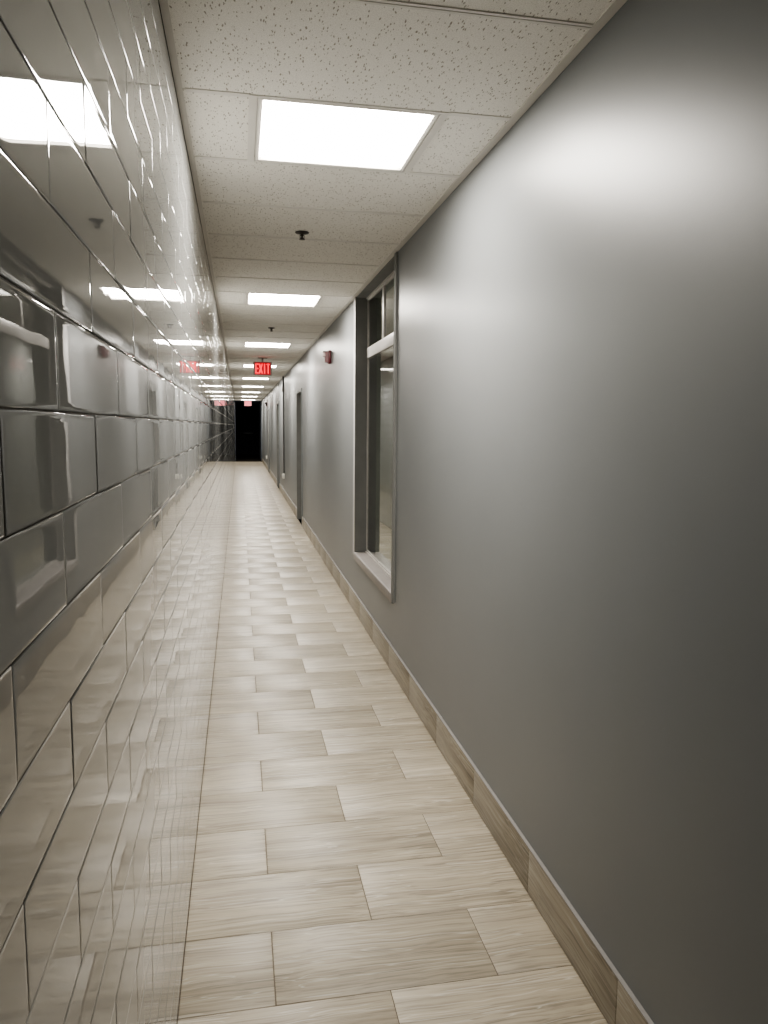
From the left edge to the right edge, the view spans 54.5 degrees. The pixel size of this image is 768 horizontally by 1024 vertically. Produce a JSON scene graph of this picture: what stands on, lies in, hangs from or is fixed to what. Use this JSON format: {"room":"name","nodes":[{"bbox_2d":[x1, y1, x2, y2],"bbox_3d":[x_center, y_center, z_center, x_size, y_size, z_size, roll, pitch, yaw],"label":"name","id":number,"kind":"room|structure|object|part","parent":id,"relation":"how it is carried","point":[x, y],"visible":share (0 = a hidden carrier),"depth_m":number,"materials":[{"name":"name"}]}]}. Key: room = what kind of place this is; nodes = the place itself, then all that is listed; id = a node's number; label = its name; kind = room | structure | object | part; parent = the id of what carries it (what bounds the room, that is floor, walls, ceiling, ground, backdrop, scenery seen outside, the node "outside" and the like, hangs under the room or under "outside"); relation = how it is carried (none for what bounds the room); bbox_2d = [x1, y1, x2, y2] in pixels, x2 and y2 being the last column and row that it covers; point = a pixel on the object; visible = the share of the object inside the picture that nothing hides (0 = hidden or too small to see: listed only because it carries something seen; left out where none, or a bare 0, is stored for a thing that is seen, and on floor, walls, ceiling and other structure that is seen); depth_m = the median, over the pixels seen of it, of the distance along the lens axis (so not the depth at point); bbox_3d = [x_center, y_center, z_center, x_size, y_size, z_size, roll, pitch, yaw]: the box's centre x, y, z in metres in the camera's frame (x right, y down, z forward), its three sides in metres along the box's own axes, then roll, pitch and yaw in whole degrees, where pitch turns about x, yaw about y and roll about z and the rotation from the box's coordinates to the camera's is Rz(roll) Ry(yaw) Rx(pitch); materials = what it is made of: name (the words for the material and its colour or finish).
{"room":"building corridor","nodes":[
{"label":"building corridor","id":0,"kind":"room"},
{"bbox_2d":[0,0,236,1023],"bbox_3d":[-3.909,-1.919,18.704,0.212,2.643,43.600,-1,7,-11],"label":"wall","id":1,"kind":"structure","parent":0,"point":[118,452],"depth_m":1.01,"materials":[{"name":"grey tile"}]},
{"bbox_2d":[236,406,257,454],"bbox_3d":[-7.394,-4.416,40.165,1.543,2.643,0.150,-1,7,-11],"label":"wall","id":2,"kind":"structure","parent":0,"point":[239,409],"depth_m":39.99,"materials":[{"name":"black paint"}]},
{"bbox_2d":[237,414,257,454],"bbox_3d":[-7.343,-4.166,40.064,1.060,2.170,0.118,-1,7,-11],"label":"door","id":3,"kind":"structure","parent":2,"relation":"in","point":[247,439],"depth_m":40.08,"materials":[{"name":"black paint"}]},
{"bbox_2d":[177,455,607,1023],"bbox_3d":[-3.256,-0.549,18.931,1.543,0.121,43.714,-1,7,-11],"label":"floor","id":4,"kind":"structure","parent":0,"point":[344,872],"depth_m":2.81,"materials":[{"name":"brown tile"}]},
{"bbox_2d":[158,0,626,405],"bbox_3d":[-3.244,-3.292,18.672,1.543,0.175,43.600,-1,7,-11],"label":"ceiling","id":5,"kind":"structure","parent":0,"point":[479,65],"depth_m":2.50,"materials":[{"name":"tile"}]},
{"bbox_2d":[244,401,251,405],"bbox_3d":[-5.250,-4.249,28.732,0.284,0.320,0.056,-1,7,-11],"label":"exit sign","id":6,"kind":"object","parent":5,"relation":"hanging from","point":[246,403],"visible":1,"depth_m":28.72,"materials":[{"name":"red plastic"}]},
{"bbox_2d":[242,378,269,379],"bbox_3d":[-2.933,-3.061,17.029,0.610,0.034,0.596,-1,7,-11],"label":"recessed light","id":7,"kind":"object","parent":5,"relation":"in","point":[242,378],"visible":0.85,"depth_m":17.14,"materials":[{"name":"white plastic"}]},
{"bbox_2d":[243,365,276,367],"bbox_3d":[-2.241,-2.645,13.462,0.610,0.034,0.596,-1,7,-11],"label":"recessed light","id":8,"kind":"object","parent":5,"relation":"in","point":[245,366],"visible":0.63,"depth_m":13.63,"materials":[{"name":"white plastic"}]},
{"bbox_2d":[253,358,271,375],"bbox_3d":[-1.912,-2.291,11.737,0.284,0.270,0.056,-1,7,-11],"label":"exit sign","id":9,"kind":"object","parent":5,"relation":"hanging from","point":[259,368],"visible":1,"depth_m":11.72,"materials":[{"name":"red plastic"}]},
{"bbox_2d":[244,342,290,347],"bbox_3d":[-1.549,-2.228,9.895,0.610,0.034,0.596,-1,7,-11],"label":"recessed light","id":10,"kind":"object","parent":5,"relation":"in","point":[246,344],"visible":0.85,"depth_m":10.01,"materials":[{"name":"white plastic"}]},
{"bbox_2d":[246,343,288,346],"bbox_3d":[-1.549,-2.225,9.895,0.573,0.001,0.552,-1,7,-11],"label":"diffuser","id":11,"kind":"object","parent":10,"relation":"attached to","point":[247,344],"depth_m":9.91,"materials":[{"name":"white plastic"}]},
{"bbox_2d":[246,293,321,306],"bbox_3d":[-0.857,-1.812,6.327,0.610,0.034,0.596,-1,7,-11],"label":"recessed light","id":12,"kind":"object","parent":5,"relation":"in","point":[252,298],"visible":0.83,"depth_m":6.39,"materials":[{"name":"white plastic"}]},
{"bbox_2d":[295,231,308,239],"bbox_3d":[-0.451,-1.520,4.100,0.078,0.040,0.078,-1,7,-11],"label":"sprinkler","id":13,"kind":"object","parent":5,"relation":"attached to","point":[301,233],"visible":1,"depth_m":4.09,"materials":[{"name":"brown metal"}]},
{"bbox_2d":[254,98,439,171],"bbox_3d":[-0.165,-1.396,2.760,0.610,0.034,0.596,-1,7,-11],"label":"recessed light","id":14,"kind":"object","parent":5,"relation":"in","point":[287,131],"visible":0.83,"depth_m":2.74,"materials":[{"name":"white plastic"}]},
{"bbox_2d":[257,0,767,1023],"bbox_3d":[-2.596,-1.937,18.956,0.200,2.643,43.600,-1,7,-11],"label":"wall","id":15,"kind":"structure","parent":0,"point":[581,525],"depth_m":1.97,"materials":[{"name":"grey paint"}]},
{"bbox_2d":[268,408,269,473],"bbox_3d":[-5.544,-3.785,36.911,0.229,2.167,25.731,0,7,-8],"label":"door","id":16,"kind":"structure","parent":15,"relation":"in","point":[268,408],"depth_m":25.12,"materials":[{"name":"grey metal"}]},
{"bbox_2d":[270,470,276,484],"bbox_3d":[-3.259,-1.034,21.906,0.012,0.166,5.056,-1,7,-11],"label":"baseboard","id":17,"kind":"structure","parent":15,"relation":"attached to","point":[271,473],"depth_m":21.57,"materials":[{"name":"brown tile"}]},
{"bbox_2d":[277,402,279,486],"bbox_3d":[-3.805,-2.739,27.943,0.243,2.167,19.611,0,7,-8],"label":"door","id":18,"kind":"structure","parent":15,"relation":"in","point":[278,440],"depth_m":19.22,"materials":[{"name":"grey metal"}]},
{"bbox_2d":[282,376,284,472],"bbox_3d":[-2.192,-1.887,16.221,0.042,2.097,0.100,-1,7,-11],"label":"conduit","id":19,"kind":"object","parent":15,"relation":"attached to","point":[282,376],"visible":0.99,"depth_m":16.20,"materials":[{"name":"grey metal"}]},
{"bbox_2d":[279,483,296,517],"bbox_3d":[-2.034,-0.298,15.591,0.012,0.166,5.746,-1,7,-11],"label":"baseboard","id":20,"kind":"structure","parent":15,"relation":"attached to","point":[293,507],"depth_m":14.96,"materials":[{"name":"brown tile"}]},
{"bbox_2d":[296,388,302,525],"bbox_3d":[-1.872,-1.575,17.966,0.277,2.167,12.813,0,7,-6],"label":"door","id":21,"kind":"structure","parent":15,"relation":"in","point":[298,392],"depth_m":12.55,"materials":[{"name":"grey metal"}]},
{"bbox_2d":[322,350,330,363],"bbox_3d":[-0.611,-1.648,7.922,0.080,0.136,0.116,-1,7,-11],"label":"fire alarm strobe","id":22,"kind":"object","parent":15,"relation":"attached to","point":[326,354],"visible":1,"depth_m":7.88,"materials":[{"name":"red plastic"}]},
{"bbox_3d":[-0.584,-1.648,7.928,0.024,0.136,0.116,-1,7,-11],"label":"plate","id":23,"kind":"part","parent":22,"relation":"part of","materials":[{"name":"red plastic"}]},
{"bbox_2d":[353,252,397,602],"bbox_3d":[-0.012,-0.594,5.503,0.189,2.193,1.745,-1,7,-11],"label":"window","id":24,"kind":"structure","parent":15,"relation":"in","point":[376,306],"depth_m":5.79,"materials":[{"name":"clear glass"}]},
{"bbox_3d":[-0.054,0.463,5.605,0.115,0.066,1.612,-1,7,-11],"label":"sill","id":25,"kind":"part","parent":24,"relation":"part of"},
{"bbox_3d":[-0.062,-1.503,5.808,0.004,0.385,0.666,-1,7,-11],"label":"pane","id":26,"kind":"part","parent":24,"relation":"part of","materials":[{"name":"clear glass"}]},
{"bbox_3d":[0.009,-0.619,5.476,0.030,2.113,1.568,-1,7,-11],"label":"frame","id":27,"kind":"part","parent":24,"relation":"part of","materials":[{"name":"metal"}]},
{"bbox_3d":[0.011,-0.389,5.509,0.004,1.608,1.530,-1,7,-11],"label":"pane","id":28,"kind":"part","parent":24,"relation":"part of","materials":[{"name":"clear glass"}]},
{"bbox_3d":[0.019,-1.226,5.421,0.034,0.084,1.538,-1,7,-11],"label":"rail","id":29,"kind":"part","parent":24,"relation":"part of","materials":[{"name":"metal"}]},
{"bbox_3d":[0.086,-1.415,5.048,0.004,0.385,0.836,-1,7,-11],"label":"pane","id":30,"kind":"part","parent":24,"relation":"part of","materials":[{"name":"clear glass"}]},
{"bbox_2d":[302,516,653,1023],"bbox_3d":[0.064,0.964,4.779,0.012,0.166,14.278,-1,7,-11],"label":"baseboard","id":31,"kind":"structure","parent":15,"relation":"attached to","point":[615,1000],"depth_m":2.63,"materials":[{"name":"brown tile"}]}
]}

